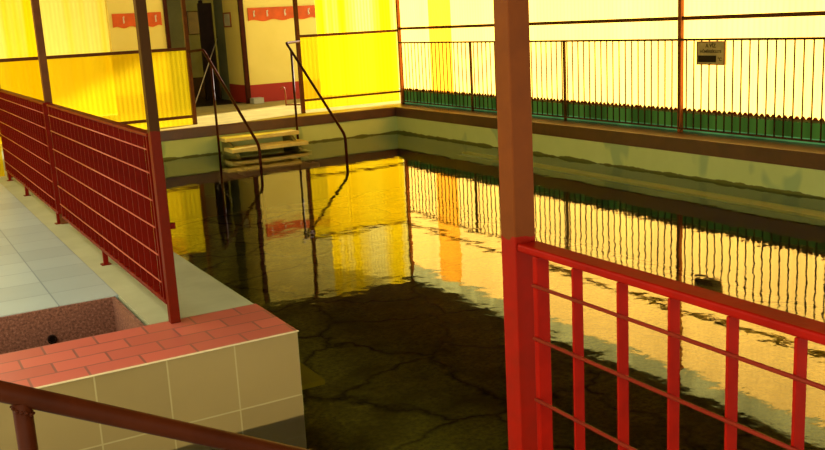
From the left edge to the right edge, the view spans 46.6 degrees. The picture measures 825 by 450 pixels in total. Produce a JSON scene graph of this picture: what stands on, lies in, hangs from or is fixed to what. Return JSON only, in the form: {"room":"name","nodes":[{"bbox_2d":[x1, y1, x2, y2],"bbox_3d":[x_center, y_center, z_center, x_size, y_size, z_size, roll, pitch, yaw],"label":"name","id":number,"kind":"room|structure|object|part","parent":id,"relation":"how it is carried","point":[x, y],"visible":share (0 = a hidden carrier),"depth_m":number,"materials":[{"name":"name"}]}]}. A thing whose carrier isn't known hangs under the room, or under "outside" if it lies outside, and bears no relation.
{"room":"indoor swimming pool","nodes":[
{"label":"indoor swimming pool","id":0,"kind":"room"},
{"bbox_2d":[0,0,110,58],"bbox_3d":[-8.886,-3.358,16.351,7.500,3.600,0.006,-10,14,-28],"label":"wall","id":1,"kind":"structure","parent":0,"point":[69,26],"depth_m":17.64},
{"bbox_2d":[105,0,166,51],"bbox_3d":[-5.191,-3.912,17.989,1.070,3.600,0.120,-10,14,-28],"label":"wall","id":2,"kind":"structure","parent":0,"point":[120,39],"depth_m":17.90,"materials":[{"name":"beige paint"}]},
{"bbox_2d":[112,12,161,27],"bbox_3d":[-5.144,-3.831,17.907,0.910,0.268,0.089,-10,14,-28],"label":"coat rack","id":3,"kind":"object","parent":2,"relation":"attached to","point":[125,20],"visible":0.73,"depth_m":17.86,"materials":[{"name":"wood"}]},
{"bbox_2d":[162,0,170,47],"bbox_3d":[-4.691,-3.982,18.190,0.070,3.600,0.070,-10,14,-28],"label":"trim","id":4,"kind":"structure","parent":2,"relation":"attached to","point":[166,20],"depth_m":18.19,"materials":[{"name":"brown paint"}]},
{"bbox_2d":[0,332,306,449],"bbox_3d":[-2.811,1.559,4.049,4.898,1.446,0.590,-10,14,-28],"label":"tiled wall","id":5,"kind":"structure","parent":0,"point":[254,389],"depth_m":4.59,"materials":[{"name":"beige tile"}]},
{"bbox_2d":[0,304,295,387],"bbox_3d":[-2.848,0.851,3.894,4.900,0.005,0.595,-10,14,-28],"label":"brick ledge","id":6,"kind":"object","parent":5,"relation":"on","point":[82,357],"visible":1,"depth_m":4.70,"materials":[{"name":"red brick"}]},
{"bbox_2d":[133,0,180,323],"bbox_3d":[-1.307,-0.670,4.806,0.081,2.420,0.052,-10,14,-28],"label":"steel column","id":7,"kind":"structure","parent":6,"relation":"on","point":[140,8],"depth_m":4.85,"materials":[{"name":"metal"}]},
{"bbox_2d":[34,330,298,388],"bbox_3d":[-2.700,0.898,3.642,4.903,0.005,0.012,-10,14,-28],"label":"trim","id":8,"kind":"structure","parent":6,"relation":"on","point":[43,386],"depth_m":4.47,"materials":[{"name":"metal"}]},
{"bbox_2d":[167,0,219,77],"bbox_3d":[-5.013,-4.669,21.451,2.750,3.600,0.100,-10,14,-28],"label":"wall","id":9,"kind":"structure","parent":0,"point":[173,6],"depth_m":21.40,"materials":[{"name":"beige paint"}]},
{"bbox_2d":[186,11,199,34],"bbox_3d":[-4.918,-4.532,21.458,0.280,0.520,0.025,-10,14,-28],"label":"notice board","id":10,"kind":"object","parent":9,"relation":"attached to","point":[192,16],"visible":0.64,"depth_m":21.44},
{"bbox_2d":[193,77,221,97],"bbox_3d":[-4.934,-3.114,21.702,2.640,0.450,0.040,-10,14,-28],"label":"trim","id":11,"kind":"structure","parent":9,"relation":"attached to","point":[197,81],"depth_m":21.73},
{"bbox_2d":[0,89,400,324],"bbox_3d":[-3.405,-0.996,13.290,13.400,0.300,16.600,-10,14,-28],"label":"floor","id":12,"kind":"structure","parent":0,"point":[38,271],"depth_m":6.39,"materials":[{"name":"tile"}]},
{"bbox_2d":[0,144,4,176],"bbox_3d":[-6.534,-1.301,9.557,4.320,2.200,0.060,-10,14,-28],"label":"screen","id":13,"kind":"object","parent":12,"relation":"on","point":[2,173],"visible":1,"depth_m":10.80,"materials":[{"name":"brown paint"}]},
{"bbox_2d":[0,89,61,224],"bbox_3d":[-3.695,-0.741,9.098,0.067,1.000,3.260,-10,14,-28],"label":"metal railing","id":14,"kind":"object","parent":12,"relation":"on","point":[26,139],"visible":0.98,"depth_m":8.64,"materials":[{"name":"red metal"}]},
{"bbox_3d":[-3.715,-1.221,8.997,0.055,0.018,3.260,-10,14,-28],"label":"rail","id":15,"kind":"part","parent":14,"relation":"part of","materials":[{"name":"red metal"}]},
{"bbox_3d":[-3.676,-0.357,9.179,0.030,0.025,3.260,-10,14,-28],"label":"rail","id":16,"kind":"part","parent":14,"relation":"part of","materials":[{"name":"red metal"}]},
{"bbox_2d":[30,0,67,223],"bbox_3d":[-2.937,-1.194,7.639,0.056,2.420,0.056,-10,14,-28],"label":"steel column","id":17,"kind":"structure","parent":12,"relation":"on","point":[36,13],"depth_m":7.58,"materials":[{"name":"brown metal"}]},
{"bbox_2d":[0,0,197,143],"bbox_3d":[-6.945,-2.249,13.526,7.755,2.420,0.061,-10,14,-28],"label":"screen","id":18,"kind":"object","parent":12,"relation":"on","point":[108,85],"visible":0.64,"depth_m":14.91,"materials":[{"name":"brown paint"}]},
{"bbox_3d":[-6.914,-1.192,13.739,7.695,0.045,0.040,-10,14,-28],"label":"rail","id":19,"kind":"part","parent":18,"relation":"part of","materials":[{"name":"brown metal"}]},
{"bbox_3d":[-3.607,-2.823,15.351,0.060,2.420,0.060,-10,14,-28],"label":"post","id":20,"kind":"part","parent":18,"relation":"part of","materials":[{"name":"brown paint"}]},
{"bbox_2d":[46,104,166,303],"bbox_3d":[-2.056,-0.218,6.265,0.067,1.000,3.028,-10,14,-28],"label":"metal railing","id":21,"kind":"object","parent":12,"relation":"on","point":[101,164],"visible":0.96,"depth_m":5.88,"materials":[{"name":"red metal"}]},
{"bbox_3d":[-2.076,-0.698,6.165,0.055,0.018,3.028,-10,14,-28],"label":"rail","id":22,"kind":"part","parent":21,"relation":"part of","materials":[{"name":"red metal"}]},
{"bbox_3d":[-2.037,0.166,6.347,0.030,0.025,3.028,-10,14,-28],"label":"rail","id":23,"kind":"part","parent":21,"relation":"part of","materials":[{"name":"red metal"}]},
{"bbox_2d":[195,39,216,102],"bbox_3d":[-4.264,-3.172,19.762,0.022,1.306,1.288,0,13,16],"label":"pole","id":24,"kind":"object","parent":12,"relation":"on","point":[216,39],"visible":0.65,"depth_m":19.71,"materials":[{"name":"metal"}]},
{"bbox_2d":[250,97,263,103],"bbox_3d":[-3.122,-2.501,19.213,0.220,0.110,0.220,-10,14,-28],"label":"block","id":25,"kind":"object","parent":12,"relation":"on","point":[256,100],"visible":1,"depth_m":19.13,"materials":[{"name":"stone"}]},
{"bbox_2d":[281,86,299,105],"bbox_3d":[-2.263,-2.464,18.209,0.483,0.370,0.101,0,13,14],"label":"standpipe","id":26,"kind":"object","parent":12,"relation":"on","point":[282,86],"visible":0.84,"depth_m":18.25,"materials":[{"name":"red metal"}]},
{"bbox_2d":[292,0,399,113],"bbox_3d":[-1.126,-3.251,16.708,1.950,2.420,0.061,-10,14,-28],"label":"screen","id":27,"kind":"object","parent":12,"relation":"on","point":[360,67],"visible":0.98,"depth_m":16.82,"materials":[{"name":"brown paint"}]},
{"bbox_3d":[-1.946,-3.110,16.259,0.060,2.420,0.060,-10,14,-28],"label":"post","id":28,"kind":"part","parent":27,"relation":"part of","materials":[{"name":"metal"}]},
{"bbox_3d":[-1.048,-2.286,16.931,1.890,0.035,0.040,-10,14,-28],"label":"rail","id":29,"kind":"part","parent":27,"relation":"part of","materials":[{"name":"brown paint"}]},
{"bbox_2d":[213,0,229,99],"bbox_3d":[-4.035,-4.449,20.185,0.080,3.600,0.700,-10,14,-28],"label":"wall","id":30,"kind":"structure","parent":0,"point":[217,4],"depth_m":20.36,"materials":[{"name":"paint"}]},
{"bbox_2d":[197,3,219,99],"bbox_3d":[-4.370,-3.719,20.542,0.300,2.040,0.090,-10,14,-28],"label":"door","id":31,"kind":"structure","parent":30,"relation":"in","point":[205,18],"depth_m":20.51,"materials":[{"name":"metal"}]},
{"bbox_2d":[222,0,244,102],"bbox_3d":[-3.669,-4.324,19.513,0.120,3.600,0.850,-10,14,-28],"label":"wall","id":32,"kind":"structure","parent":0,"point":[231,33],"depth_m":19.63,"materials":[{"name":"beige paint"}]},
{"bbox_2d":[223,12,231,27],"bbox_3d":[-3.804,-4.210,19.638,0.020,0.300,0.440,-10,14,-28],"label":"picture frame","id":33,"kind":"object","parent":32,"relation":"attached to","point":[227,15],"visible":1,"depth_m":19.62,"materials":[{"name":"orange paint"}]},
{"bbox_2d":[144,116,400,222],"bbox_3d":[-3.137,-0.862,15.710,6.340,1.290,0.570,-10,14,-28],"label":"wall","id":34,"kind":"structure","parent":0,"point":[195,189],"depth_m":15.98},
{"bbox_2d":[219,129,319,183],"bbox_3d":[-2.248,-1.102,15.104,1.280,0.620,1.190,-10,14,-28],"label":"steps","id":35,"kind":"structure","parent":34,"relation":"attached to","point":[295,157],"depth_m":14.99,"materials":[{"name":"beige wood"}]},
{"bbox_2d":[143,107,395,141],"bbox_3d":[-3.063,-1.527,15.332,6.310,0.160,0.120,-10,14,-28],"label":"trim","id":36,"kind":"structure","parent":34,"relation":"on","point":[270,124],"depth_m":15.70,"materials":[{"name":"brown wood"}]},
{"bbox_2d":[236,0,316,102],"bbox_3d":[-2.755,-4.347,19.394,1.600,3.600,0.250,-10,14,-28],"label":"wall","id":37,"kind":"structure","parent":0,"point":[269,60],"depth_m":19.37,"materials":[{"name":"beige paint"}]},
{"bbox_2d":[237,0,250,103],"bbox_3d":[-3.389,-4.207,18.901,0.090,3.600,0.070,-10,14,-28],"label":"trim","id":38,"kind":"structure","parent":37,"relation":"attached to","point":[239,2],"depth_m":19.03,"materials":[{"name":"brown paint"}]},
{"bbox_2d":[247,5,315,20],"bbox_3d":[-2.619,-4.266,19.287,1.450,0.268,0.089,-10,14,-28],"label":"coat rack","id":39,"kind":"object","parent":37,"relation":"attached to","point":[286,12],"visible":0.98,"depth_m":19.27,"materials":[{"name":"wood"}]},
{"bbox_2d":[315,0,399,88],"bbox_3d":[-0.910,-4.683,20.488,2.740,3.600,0.006,-10,14,-28],"label":"wall","id":40,"kind":"structure","parent":0,"point":[332,16],"depth_m":20.36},
{"bbox_2d":[153,188,824,449],"bbox_3d":[-0.782,1.498,7.488,11.300,0.100,17.100,-10,14,-28],"label":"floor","id":41,"kind":"structure","parent":0,"point":[398,306],"depth_m":9.05,"materials":[{"name":"liquid"}]},
{"bbox_2d":[188,49,267,235],"bbox_3d":[-2.788,-1.334,14.565,0.146,2.658,2.516,-11,14,-31],"label":"pool handrail","id":42,"kind":"object","parent":41,"relation":"on","point":[212,67],"visible":1,"depth_m":14.36,"materials":[{"name":"brown metal"}]},
{"bbox_3d":[-3.076,-1.588,15.032,0.038,1.886,0.037,-10,14,-28],"label":"post","id":43,"kind":"part","parent":42,"relation":"part of","materials":[{"name":"brown metal"}]},
{"bbox_2d":[286,40,351,221],"bbox_3d":[-1.580,-1.566,15.255,0.381,2.691,2.556,-7,13,-19],"label":"pool handrail","id":44,"kind":"object","parent":41,"relation":"on","point":[292,54],"visible":1,"depth_m":14.77,"materials":[{"name":"brown metal"}]},
{"bbox_3d":[-1.908,-1.843,15.661,0.038,1.995,0.037,-10,14,-28],"label":"post","id":45,"kind":"part","parent":44,"relation":"part of","materials":[{"name":"brown metal"}]},
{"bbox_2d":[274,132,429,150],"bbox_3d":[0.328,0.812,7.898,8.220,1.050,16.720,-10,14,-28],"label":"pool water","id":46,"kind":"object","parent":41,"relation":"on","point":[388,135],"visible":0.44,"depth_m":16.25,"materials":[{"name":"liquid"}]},
{"bbox_2d":[456,154,824,308],"bbox_3d":[3.156,0.063,10.847,0.310,0.870,9.400,-10,14,-28],"label":"reflection","id":47,"kind":"object","parent":41,"relation":"on","point":[779,254],"visible":0.78,"depth_m":10.85,"materials":[{"name":"yellow liquid"}]},
{"bbox_2d":[462,151,824,220],"bbox_3d":[3.059,-0.364,10.712,0.260,0.030,9.400,-10,14,-28],"label":"ledge","id":48,"kind":"object","parent":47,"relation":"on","point":[798,211],"visible":1,"depth_m":10.64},
{"bbox_2d":[397,117,824,211],"bbox_3d":[3.978,-0.040,10.134,0.470,1.285,17.400,-10,14,-28],"label":"wall","id":49,"kind":"structure","parent":0,"point":[428,166],"depth_m":12.08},
{"bbox_2d":[382,103,824,170],"bbox_3d":[3.927,-0.746,9.974,0.500,0.165,17.400,-10,14,-28],"label":"trim","id":50,"kind":"structure","parent":49,"relation":"on","point":[794,154],"depth_m":11.42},
{"bbox_2d":[395,0,404,103],"bbox_3d":[-0.238,-3.392,17.137,0.055,2.420,0.055,-10,14,-28],"label":"steel column","id":51,"kind":"structure","parent":50,"relation":"on","point":[397,4],"depth_m":17.16,"materials":[{"name":"brown metal"}]},
{"bbox_2d":[398,37,824,142],"bbox_3d":[2.599,-1.840,12.373,0.036,1.100,11.360,-10,14,-28],"label":"metal fence","id":52,"kind":"object","parent":50,"relation":"on","point":[564,47],"visible":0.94,"depth_m":11.93,"materials":[{"name":"metal"}]},
{"bbox_3d":[0.939,-2.358,15.248,0.032,1.075,0.032,-10,14,-28],"label":"post","id":53,"kind":"part","parent":52,"relation":"part of","materials":[{"name":"metal"}]},
{"bbox_3d":[2.106,-1.986,13.230,0.032,1.075,0.032,-10,14,-28],"label":"post","id":54,"kind":"part","parent":52,"relation":"part of","materials":[{"name":"metal"}]},
{"bbox_3d":[2.571,-2.365,12.260,0.036,0.025,11.360,-10,14,-28],"label":"rail","id":55,"kind":"part","parent":52,"relation":"part of","materials":[{"name":"metal"}]},
{"bbox_3d":[2.626,-1.347,12.480,0.020,0.020,11.360,-10,14,-28],"label":"rail","id":56,"kind":"part","parent":52,"relation":"part of","materials":[{"name":"metal"}]},
{"bbox_2d":[696,41,726,64],"bbox_3d":[3.385,-1.949,10.842,0.032,0.265,0.420,-10,14,-28],"label":"sign","id":57,"kind":"object","parent":52,"relation":"attached to","point":[707,52],"visible":1,"depth_m":10.83,"materials":[{"name":"metal"}]},
{"bbox_2d":[677,0,683,131],"bbox_3d":[3.156,-2.304,11.252,0.052,2.420,0.052,-10,14,-28],"label":"steel column","id":58,"kind":"structure","parent":50,"relation":"on","point":[680,2],"depth_m":11.32,"materials":[{"name":"brown metal"}]},
{"bbox_2d":[399,0,824,144],"bbox_3d":[4.060,-1.899,9.814,0.059,2.140,17.360,-10,14,-28],"label":"wall","id":59,"kind":"structure","parent":0,"point":[413,13],"depth_m":11.95,"materials":[{"name":"beige paint"}]},
{"bbox_2d":[399,11,824,29],"bbox_3d":[4.030,-2.149,9.733,0.040,0.045,17.330,-10,14,-28],"label":"trim","id":60,"kind":"structure","parent":59,"relation":"attached to","point":[809,13],"depth_m":11.59,"materials":[{"name":"brown paint"}]},
{"bbox_2d":[403,88,824,123],"bbox_3d":[4.096,-1.085,9.985,0.025,0.025,17.360,-10,14,-28],"label":"trim","id":61,"kind":"structure","parent":59,"relation":"attached to","point":[640,108],"depth_m":11.74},
{"bbox_3d":[-0.694,1.714,-0.173,4.520,0.200,3.850,-10,14,-28],"label":"floor","id":62,"kind":"structure","parent":0,"visible":0},
{"bbox_2d":[0,380,309,449],"bbox_3d":[-0.592,0.834,2.058,1.748,1.768,0.045,-10,14,-28],"label":"stair handrail","id":63,"kind":"object","parent":62,"relation":"attached to","point":[23,400],"visible":1,"depth_m":1.94,"materials":[{"name":"brown metal"}]},
{"bbox_3d":[-0.738,0.823,1.971,0.037,0.980,0.036,-10,14,-28],"label":"post","id":64,"kind":"part","parent":63,"relation":"part of","materials":[{"name":"brown metal"}]},
{"bbox_2d":[493,0,537,449],"bbox_3d":[0.227,-0.172,2.115,0.056,2.420,0.056,-10,14,-28],"label":"steel column","id":65,"kind":"structure","parent":62,"relation":"on","point":[511,17],"depth_m":2.12,"materials":[{"name":"metal"}]},
{"bbox_2d":[518,241,824,449],"bbox_3d":[0.843,0.707,1.257,0.067,1.000,2.292,-10,14,-28],"label":"metal railing","id":66,"kind":"object","parent":62,"relation":"on","point":[804,329],"visible":1,"depth_m":1.79,"materials":[{"name":"red metal"}]},
{"bbox_3d":[0.822,0.227,1.156,0.055,0.018,2.292,-10,14,-28],"label":"rail","id":67,"kind":"part","parent":66,"relation":"part of","materials":[{"name":"red metal"}]},
{"bbox_3d":[-5.435,0.885,8.625,4.890,1.110,10.000,-10,14,-28],"label":"floor","id":68,"kind":"structure","parent":0,"visible":0},
{"bbox_2d":[0,296,144,353],"bbox_3d":[-2.300,0.766,4.965,1.690,0.334,0.720,-10,14,-28],"label":"basin","id":69,"kind":"object","parent":68,"relation":"on","point":[22,331],"visible":0.38,"depth_m":5.47,"materials":[{"name":"brown stone"}]},
{"bbox_2d":[47,335,56,343],"bbox_3d":[-2.059,0.654,5.470,0.052,0.052,0.020,-10,14,-28],"label":"drain pipe","id":70,"kind":"object","parent":69,"relation":"attached to","point":[52,339],"visible":0.97,"depth_m":5.47,"materials":[{"name":"black plastic"}]},
{"bbox_3d":[-1.000,1.367,5.875,0.050,0.860,0.400,-10,14,-28],"label":"ledge","id":71,"kind":"object","parent":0,"visible":0},
{"bbox_2d":[300,362,324,389],"bbox_3d":[-0.832,0.917,5.804,0.410,0.030,0.545,-10,14,-28],"label":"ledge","id":72,"kind":"object","parent":71,"relation":"on","point":[309,379],"visible":0.21,"depth_m":5.69,"materials":[{"name":"brown"}]}
]}

